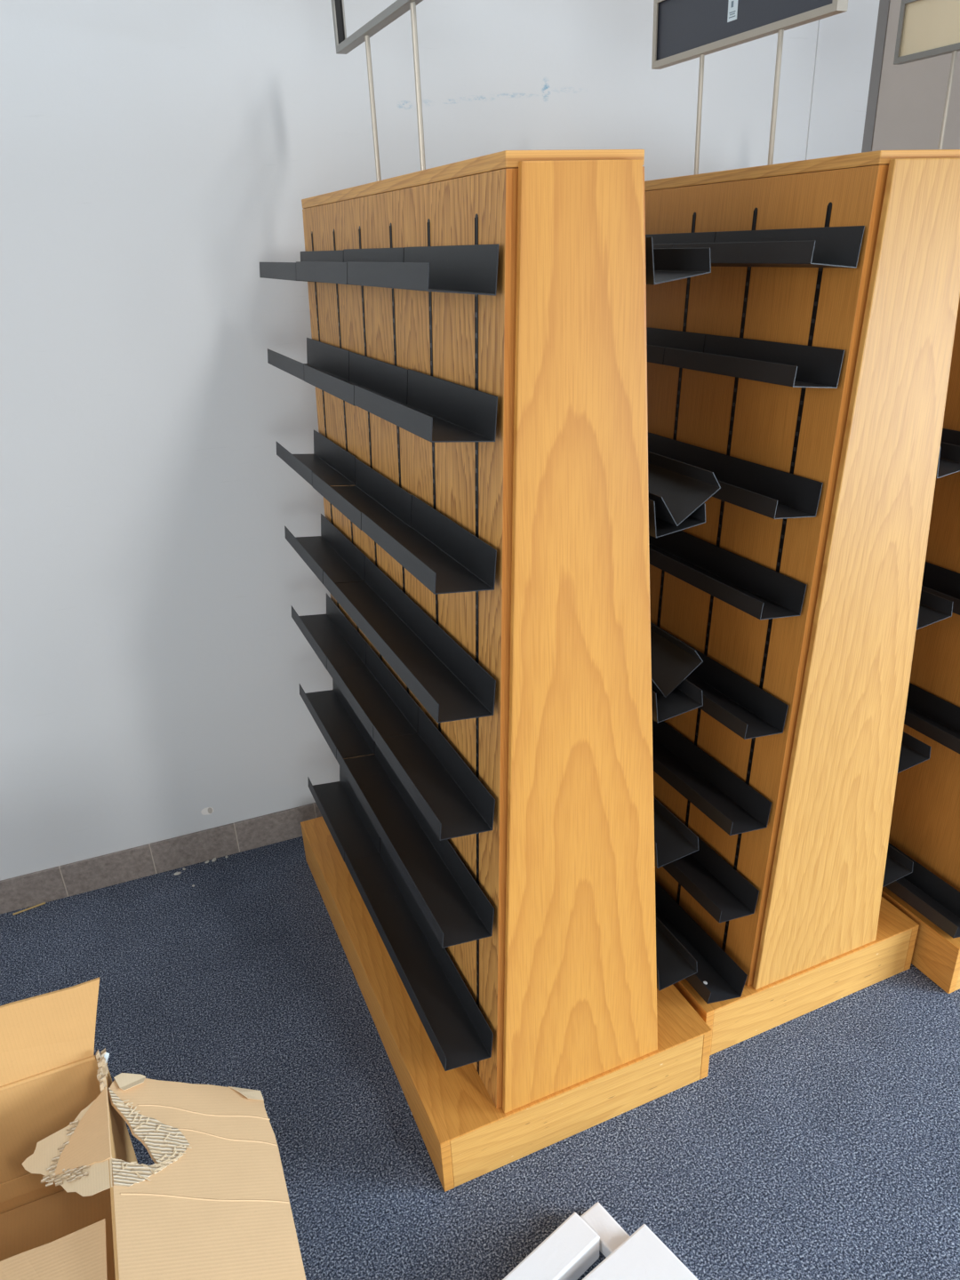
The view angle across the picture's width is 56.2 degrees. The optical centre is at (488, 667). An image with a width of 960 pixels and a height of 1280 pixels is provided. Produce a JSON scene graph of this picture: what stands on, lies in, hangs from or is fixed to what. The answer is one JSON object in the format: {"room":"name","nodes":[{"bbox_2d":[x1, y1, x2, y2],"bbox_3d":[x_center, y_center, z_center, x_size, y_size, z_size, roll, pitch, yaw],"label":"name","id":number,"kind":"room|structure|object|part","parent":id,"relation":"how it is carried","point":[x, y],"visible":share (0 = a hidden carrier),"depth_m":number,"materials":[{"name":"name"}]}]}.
{"room":"retail store","nodes":[
{"label":"retail store","id":0,"kind":"room"},
{"bbox_2d":[0,0,879,880],"bbox_3d":[0.275,-2.800,1.630,7.600,6.800,0.125,-12,27,-19],"label":"wall","id":1,"kind":"structure","parent":0,"point":[155,660],"depth_m":2.12,"materials":[{"name":"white paint"}]},
{"bbox_2d":[0,802,321,914],"bbox_3d":[-1.071,0.565,2.493,4.345,0.100,0.014,-12,27,-19],"label":"baseboard","id":2,"kind":"structure","parent":1,"relation":"attached to","point":[57,883],"depth_m":2.53,"materials":[{"name":"beige tile"}]},
{"bbox_2d":[861,0,889,152],"bbox_3d":[1.518,-1.079,2.961,1.014,2.450,0.102,-12,27,-19],"label":"trim","id":3,"kind":"structure","parent":1,"relation":"attached to","point":[884,4],"depth_m":2.45,"materials":[{"name":"grey paint"}]},
{"bbox_2d":[871,0,959,151],"bbox_3d":[1.535,-1.049,2.932,0.909,2.402,0.102,-12,27,-19],"label":"door","id":4,"kind":"structure","parent":1,"relation":"in","point":[911,98],"depth_m":2.54,"materials":[{"name":"beige paint"}]},
{"bbox_2d":[0,836,959,1279],"bbox_3d":[1.956,1.874,-0.302,7.800,0.100,8.800,-13,27,-20],"label":"floor","id":5,"kind":"structure","parent":0,"point":[822,1143],"depth_m":1.80,"materials":[{"name":"blue carpet"}]},
{"bbox_2d":[12,902,45,915],"bbox_3d":[-1.245,0.652,2.435,0.081,0.006,0.005,-17,29,-28],"label":"straw","id":6,"kind":"object","parent":5,"relation":"on","point":[43,903],"visible":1,"depth_m":2.43,"materials":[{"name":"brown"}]},
{"bbox_2d":[0,976,306,1279],"bbox_3d":[-0.832,0.918,1.327,1.051,0.447,0.593,-13,27,-20],"label":"cardboard box","id":7,"kind":"object","parent":5,"relation":"on","point":[77,1202],"visible":1,"depth_m":1.52,"materials":[{"name":"cardboard"}]},
{"bbox_2d":[300,149,711,1191],"bbox_3d":[-0.068,-0.056,1.863,0.587,1.680,1.101,-13,27,-20],"label":"display shelf unit","id":8,"kind":"object","parent":5,"relation":"on","point":[564,983],"visible":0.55,"depth_m":1.40,"materials":[{"name":"brown wood"}]},
{"bbox_2d":[259,250,343,282],"bbox_3d":[-0.372,-0.792,1.776,0.100,0.056,0.343,-13,27,-20],"label":"display shelf","id":9,"kind":"object","parent":8,"relation":"attached to","point":[274,270],"visible":0.49,"depth_m":1.75,"materials":[{"name":"black metal"}]},
{"bbox_2d":[267,337,349,381],"bbox_3d":[-0.372,-0.634,1.848,0.100,0.056,0.343,-13,27,-20],"label":"display shelf","id":10,"kind":"object","parent":8,"relation":"attached to","point":[333,361],"visible":0.97,"depth_m":1.84,"materials":[{"name":"black metal"}]},
{"bbox_2d":[276,429,355,486],"bbox_3d":[-0.373,-0.452,1.931,0.100,0.056,0.343,-13,27,-20],"label":"display shelf","id":11,"kind":"object","parent":8,"relation":"attached to","point":[329,461],"visible":1,"depth_m":1.92,"materials":[{"name":"black metal"}]},
{"bbox_2d":[284,513,365,583],"bbox_3d":[-0.366,-0.267,1.995,0.100,0.056,0.362,-13,27,-20],"label":"display shelf","id":12,"kind":"object","parent":8,"relation":"attached to","point":[331,552],"visible":1,"depth_m":1.98,"materials":[{"name":"black metal"}]},
{"bbox_2d":[291,593,366,670],"bbox_3d":[-0.375,-0.088,2.096,0.100,0.056,0.343,-13,27,-20],"label":"display shelf","id":13,"kind":"object","parent":8,"relation":"attached to","point":[331,635],"visible":1,"depth_m":2.09,"materials":[{"name":"black metal"}]},
{"bbox_2d":[299,679,374,759],"bbox_3d":[-0.367,0.109,2.166,0.100,0.056,0.362,-13,27,-20],"label":"display shelf","id":14,"kind":"object","parent":8,"relation":"attached to","point":[342,730],"visible":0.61,"depth_m":2.16,"materials":[{"name":"black metal"}]},
{"bbox_2d":[307,766,380,862],"bbox_3d":[-0.368,0.362,2.281,0.100,0.056,0.362,-13,27,-20],"label":"display shelf","id":15,"kind":"object","parent":8,"relation":"attached to","point":[353,832],"visible":0.83,"depth_m":2.27,"materials":[{"name":"black metal"}]},
{"bbox_2d":[296,247,404,285],"bbox_3d":[-0.234,-0.663,1.489,0.100,0.056,0.338,-13,27,-20],"label":"display shelf","id":16,"kind":"object","parent":8,"relation":"attached to","point":[323,272],"visible":0.56,"depth_m":1.46,"materials":[{"name":"black metal"}]},
{"bbox_2d":[304,351,407,406],"bbox_3d":[-0.234,-0.503,1.562,0.100,0.056,0.338,-13,27,-20],"label":"display shelf","id":17,"kind":"object","parent":8,"relation":"attached to","point":[388,380],"visible":0.98,"depth_m":1.55,"materials":[{"name":"black metal"}]},
{"bbox_2d":[312,457,412,530],"bbox_3d":[-0.235,-0.320,1.645,0.100,0.056,0.338,-13,27,-20],"label":"display shelf","id":18,"kind":"object","parent":8,"relation":"attached to","point":[383,501],"visible":1,"depth_m":1.63,"materials":[{"name":"black metal"}]},
{"bbox_2d":[326,641,418,739],"bbox_3d":[-0.236,0.042,1.809,0.100,0.056,0.338,-13,27,-20],"label":"display shelf","id":19,"kind":"object","parent":8,"relation":"attached to","point":[372,692],"visible":1,"depth_m":1.80,"materials":[{"name":"black metal"}]},
{"bbox_2d":[331,0,425,181],"bbox_3d":[-0.170,-1.029,1.535,0.021,0.364,0.556,-13,27,-20],"label":"sign holder","id":20,"kind":"object","parent":8,"relation":"on","point":[343,44],"visible":0.92,"depth_m":1.58,"materials":[{"name":"grey metal"}]},
{"bbox_3d":[-0.175,-1.139,1.482,0.021,0.121,0.556,-13,27,-20],"label":"frame","id":21,"kind":"part","parent":20,"relation":"part of","materials":[{"name":"grey metal"}]},
{"bbox_2d":[323,556,495,723],"bbox_3d":[-0.160,-0.072,1.568,0.100,0.056,0.654,-13,27,-20],"label":"display shelf","id":22,"kind":"object","parent":8,"relation":"attached to","point":[448,683],"visible":1,"depth_m":1.50,"materials":[{"name":"black metal"}]},
{"bbox_3d":[-0.179,-0.075,1.780,0.093,1.529,1.024,-13,27,-20],"label":"panel","id":23,"kind":"part","parent":8,"relation":"part of","materials":[{"name":"brown wood"}]},
{"bbox_2d":[336,742,494,948],"bbox_3d":[-0.161,0.303,1.739,0.100,0.056,0.654,-13,27,-20],"label":"display shelf","id":24,"kind":"object","parent":8,"relation":"attached to","point":[457,910],"visible":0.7,"depth_m":1.67,"materials":[{"name":"black metal"}]},
{"bbox_2d":[344,839,493,1071],"bbox_3d":[-0.162,0.554,1.853,0.100,0.056,0.654,-13,27,-20],"label":"display shelf","id":25,"kind":"object","parent":8,"relation":"attached to","point":[459,1033],"visible":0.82,"depth_m":1.79,"materials":[{"name":"black metal"}]},
{"bbox_2d":[347,244,499,295],"bbox_3d":[-0.096,-0.533,1.203,0.100,0.056,0.343,-13,27,-20],"label":"display shelf","id":26,"kind":"object","parent":8,"relation":"attached to","point":[468,269],"visible":1,"depth_m":1.16,"materials":[{"name":"black metal"}]},
{"bbox_2d":[354,368,497,442],"bbox_3d":[-0.096,-0.374,1.275,0.100,0.056,0.343,-13,27,-20],"label":"display shelf","id":27,"kind":"object","parent":8,"relation":"attached to","point":[436,410],"visible":1,"depth_m":1.24,"materials":[{"name":"black metal"}]},
{"bbox_2d":[361,495,496,594],"bbox_3d":[-0.097,-0.191,1.358,0.100,0.056,0.343,-13,27,-20],"label":"display shelf","id":28,"kind":"object","parent":8,"relation":"attached to","point":[445,557],"visible":1,"depth_m":1.34,"materials":[{"name":"black metal"}]},
{"bbox_2d":[373,706,495,840],"bbox_3d":[-0.098,0.171,1.522,0.100,0.056,0.343,-13,27,-20],"label":"display shelf","id":29,"kind":"object","parent":8,"relation":"attached to","point":[452,800],"visible":1,"depth_m":1.51,"materials":[{"name":"black metal"}]},
{"bbox_3d":[0.149,0.094,1.388,0.334,1.535,0.011,-13,27,-20],"label":"panel","id":30,"kind":"part","parent":8,"relation":"part of","materials":[{"name":"brown wood"}]},
{"bbox_3d":[0.047,-0.126,1.866,0.105,1.529,1.024,-13,27,-20],"label":"panel","id":31,"kind":"part","parent":8,"relation":"part of","materials":[{"name":"brown wood"}]},
{"bbox_2d":[653,797,698,868],"bbox_3d":[0.203,0.199,1.873,0.100,0.056,0.654,-13,27,-20],"label":"display shelf","id":32,"kind":"object","parent":8,"relation":"attached to","point":[674,841],"visible":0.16,"depth_m":1.65,"materials":[{"name":"black metal"}]},
{"bbox_2d":[655,915,697,990],"bbox_3d":[0.232,0.465,2.006,0.100,0.056,0.654,-13,27,-20],"label":"display shelf","id":33,"kind":"object","parent":8,"relation":"attached to","point":[675,964],"visible":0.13,"depth_m":1.79,"materials":[{"name":"black metal"}]},
{"bbox_2d":[650,623,703,722],"bbox_3d":[0.189,-0.086,1.732,0.129,0.091,0.654,-13,27,-20],"label":"display shelf","id":34,"kind":"object","parent":8,"relation":"attached to","point":[686,697],"depth_m":1.53,"materials":[{"name":"black metal"}]},
{"bbox_3d":[0.245,-0.053,1.640,0.104,0.076,0.342,-13,27,-20],"label":"display shelf","id":35,"kind":"part","parent":34,"relation":"part of","materials":[{"name":"black metal"}]},
{"bbox_2d":[645,236,711,284],"bbox_3d":[0.117,-0.654,1.437,0.100,0.056,0.654,-13,27,-20],"label":"display shelf","id":36,"kind":"object","parent":8,"relation":"attached to","point":[663,265],"visible":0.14,"depth_m":1.21,"materials":[{"name":"black metal"}]},
{"bbox_2d":[648,451,720,537],"bbox_3d":[0.158,-0.363,1.590,0.123,0.085,0.654,-13,27,-20],"label":"display shelf","id":37,"kind":"object","parent":8,"relation":"attached to","point":[658,527],"depth_m":1.36,"materials":[{"name":"black metal"}]},
{"bbox_3d":[0.229,-0.312,1.461,0.104,0.072,0.342,-13,27,-20],"label":"display shelf","id":38,"kind":"part","parent":37,"relation":"part of","materials":[{"name":"black metal"}]},
{"bbox_2d":[502,1212,599,1279],"bbox_3d":[0.050,1.029,1.461,0.320,0.060,0.060,-22,32,-35],"label":"box","id":39,"kind":"object","parent":5,"relation":"on","point":[572,1247],"visible":1,"depth_m":1.50,"materials":[{"name":"white cardboard"}]},
{"bbox_2d":[580,1201,629,1257],"bbox_3d":[0.225,0.997,1.541,0.045,0.034,0.155,-20,31,-32],"label":"foam block","id":40,"kind":"object","parent":5,"relation":"on","point":[612,1235],"visible":0.46,"depth_m":1.56,"materials":[{"name":"white plastic"}]},
{"bbox_2d":[582,1224,698,1279],"bbox_3d":[0.210,1.022,1.414,0.260,0.032,0.150,-20,31,-33],"label":"box","id":41,"kind":"object","parent":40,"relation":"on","point":[643,1256],"visible":1,"depth_m":1.47,"materials":[{"name":"white cardboard"}]},
{"bbox_2d":[644,149,959,1055],"bbox_3d":[0.466,-0.197,2.107,0.587,1.680,1.101,-13,27,-21],"label":"display shelf unit","id":42,"kind":"object","parent":5,"relation":"on","point":[821,931],"visible":0.45,"depth_m":1.63,"materials":[{"name":"brown wood"}]},
{"bbox_2d":[646,327,705,364],"bbox_3d":[0.297,-0.652,1.810,0.100,0.056,0.342,-13,27,-21],"label":"display shelf","id":43,"kind":"object","parent":42,"relation":"attached to","point":[657,340],"visible":0.33,"depth_m":1.73,"materials":[{"name":"black metal"}]},
{"bbox_2d":[645,232,716,248],"bbox_3d":[0.297,-0.808,1.739,0.100,0.056,0.342,-13,27,-21],"label":"display shelf","id":44,"kind":"object","parent":42,"relation":"attached to","point":[660,241],"visible":0.14,"depth_m":1.67,"materials":[{"name":"black metal"}]},
{"bbox_2d":[655,880,747,1003],"bbox_3d":[0.362,0.549,2.132,0.099,0.055,0.654,-13,27,-21],"label":"display shelf","id":45,"kind":"object","parent":42,"relation":"on","point":[718,978],"visible":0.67,"depth_m":1.96,"materials":[{"name":"black metal"}]},
{"bbox_2d":[662,813,759,923],"bbox_3d":[0.372,0.358,2.073,0.100,0.056,0.654,-13,27,-21],"label":"display shelf","id":46,"kind":"object","parent":42,"relation":"attached to","point":[722,891],"visible":0.31,"depth_m":1.88,"materials":[{"name":"black metal"}]},
{"bbox_2d":[652,719,771,835],"bbox_3d":[0.371,0.168,1.990,0.100,0.056,0.654,-13,27,-21],"label":"display shelf","id":47,"kind":"object","parent":42,"relation":"attached to","point":[728,801],"visible":0.51,"depth_m":1.85,"materials":[{"name":"black metal"}]},
{"bbox_2d":[650,622,788,739],"bbox_3d":[0.373,-0.022,1.901,0.100,0.056,0.654,-13,27,-21],"label":"display shelf","id":48,"kind":"object","parent":42,"relation":"attached to","point":[742,707],"visible":0.49,"depth_m":1.72,"materials":[{"name":"black metal"}]},
{"bbox_2d":[648,530,807,619],"bbox_3d":[0.373,-0.233,1.807,0.100,0.056,0.655,-13,27,-21],"label":"display shelf","id":49,"kind":"object","parent":42,"relation":"attached to","point":[762,592],"visible":0.65,"depth_m":1.68,"materials":[{"name":"black metal"}]},
{"bbox_2d":[648,432,823,519],"bbox_3d":[0.374,-0.392,1.735,0.100,0.056,0.654,-13,27,-21],"label":"display shelf","id":50,"kind":"object","parent":42,"relation":"attached to","point":[768,492],"visible":0.6,"depth_m":1.57,"materials":[{"name":"black metal"}]},
{"bbox_2d":[651,0,847,174],"bbox_3d":[0.445,-1.075,1.622,0.021,0.322,0.513,-13,27,-21],"label":"sign holder","id":51,"kind":"object","parent":42,"relation":"on","point":[684,30],"visible":0.98,"depth_m":1.62,"materials":[{"name":"silver metal"}]},
{"bbox_2d":[728,0,735,18],"bbox_3d":[0.432,-1.171,1.586,0.001,0.037,0.018,-13,27,-20],"label":"print","id":52,"kind":"object","parent":51,"relation":"attached to","point":[732,1],"depth_m":1.59},
{"bbox_3d":[0.441,-1.167,1.578,0.021,0.118,0.513,-13,27,-21],"label":"frame","id":53,"kind":"part","parent":51,"relation":"part of","materials":[{"name":"beige metal"}]},
{"bbox_2d":[663,334,844,388],"bbox_3d":[0.438,-0.520,1.521,0.100,0.056,0.348,-13,27,-21],"label":"display shelf","id":54,"kind":"object","parent":42,"relation":"attached to","point":[794,365],"visible":1,"depth_m":1.48,"materials":[{"name":"black metal"}]},
{"bbox_2d":[672,225,864,268],"bbox_3d":[0.438,-0.676,1.450,0.100,0.056,0.350,-13,27,-21],"label":"display shelf","id":55,"kind":"object","parent":42,"relation":"attached to","point":[831,246],"visible":0.92,"depth_m":1.39,"materials":[{"name":"black metal"}]},
{"bbox_3d":[0.685,-0.047,1.633,0.334,1.535,0.011,-13,27,-20],"label":"panel","id":56,"kind":"part","parent":42,"relation":"part of","materials":[{"name":"brown wood"}]},
{"bbox_2d":[882,844,913,887],"bbox_3d":[0.767,0.326,2.250,0.100,0.056,0.654,-13,27,-21],"label":"display shelf","id":57,"kind":"object","parent":42,"relation":"attached to","point":[898,866],"visible":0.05,"depth_m":2.02,"materials":[{"name":"black metal"}]},
{"bbox_2d":[897,731,931,773],"bbox_3d":[0.739,0.059,2.115,0.100,0.056,0.654,-13,27,-21],"label":"display shelf","id":58,"kind":"object","parent":42,"relation":"attached to","point":[914,752],"visible":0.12,"depth_m":1.88,"materials":[{"name":"black metal"}]},
{"bbox_2d":[916,590,952,629],"bbox_3d":[0.709,-0.230,1.969,0.100,0.056,0.654,-13,27,-21],"label":"display shelf","id":59,"kind":"object","parent":42,"relation":"attached to","point":[932,608],"visible":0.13,"depth_m":1.74,"materials":[{"name":"black metal"}]},
{"bbox_2d":[936,441,959,478],"bbox_3d":[0.682,-0.487,1.838,0.100,0.056,0.654,-13,27,-21],"label":"display shelf","id":60,"kind":"object","parent":42,"relation":"attached to","point":[948,462],"visible":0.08,"depth_m":1.62,"materials":[{"name":"black metal"}]},
{"bbox_2d":[881,886,959,993],"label":"display shelf unit","id":61,"kind":"object","parent":5,"relation":"on","point":[936,954],"depth_m":2.06,"materials":[{"name":"brown wood"}]},
{"bbox_2d":[885,841,959,938],"bbox_3d":[0.941,0.456,2.272,0.099,0.055,0.654,-13,27,-20],"label":"display shelf","id":62,"kind":"object","parent":61,"relation":"attached to","point":[924,891],"visible":0.23,"depth_m":2.10,"materials":[{"name":"black metal"}]},
{"bbox_2d":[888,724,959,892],"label":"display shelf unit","id":63,"kind":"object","parent":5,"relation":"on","point":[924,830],"depth_m":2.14,"materials":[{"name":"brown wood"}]},
{"bbox_2d":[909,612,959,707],"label":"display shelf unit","id":64,"kind":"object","parent":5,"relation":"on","point":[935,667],"depth_m":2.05,"materials":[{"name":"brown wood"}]},
{"bbox_2d":[904,682,959,753],"bbox_3d":[0.964,0.074,2.116,0.100,0.056,0.654,-13,27,-20],"label":"display shelf","id":65,"kind":"object","parent":64,"relation":"attached to","point":[938,719],"visible":0.27,"depth_m":2.04,"materials":[{"name":"black metal"}]},
{"bbox_2d":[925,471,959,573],"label":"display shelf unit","id":66,"kind":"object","parent":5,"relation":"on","point":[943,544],"depth_m":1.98,"materials":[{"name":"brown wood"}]},
{"bbox_2d":[921,561,959,615],"bbox_3d":[0.965,-0.192,1.995,0.100,0.056,0.654,-13,27,-20],"label":"display shelf","id":67,"kind":"object","parent":66,"relation":"attached to","point":[942,582],"visible":0.09,"depth_m":1.98,"materials":[{"name":"black metal"}]},
{"bbox_2d":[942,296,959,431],"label":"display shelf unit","id":68,"kind":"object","parent":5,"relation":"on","point":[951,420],"depth_m":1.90,"materials":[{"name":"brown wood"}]},
{"bbox_2d":[893,0,959,149],"bbox_3d":[1.012,-1.195,1.800,0.021,0.340,0.517,-13,27,-20],"label":"sign holder","id":69,"kind":"object","parent":68,"relation":"on","point":[926,28],"visible":0.97,"depth_m":1.91,"materials":[{"name":"grey metal"}]},
{"bbox_3d":[1.007,-1.295,1.752,0.021,0.119,0.517,-13,27,-20],"label":"frame","id":70,"kind":"part","parent":69,"relation":"part of","materials":[{"name":"grey metal"}]},
{"bbox_2d":[940,428,959,446],"bbox_3d":[0.966,-0.457,1.875,0.100,0.056,0.654,-13,27,-20],"label":"display shelf","id":71,"kind":"object","parent":68,"relation":"attached to","point":[950,436],"visible":0.02,"depth_m":1.92,"materials":[{"name":"black metal"}]}
]}

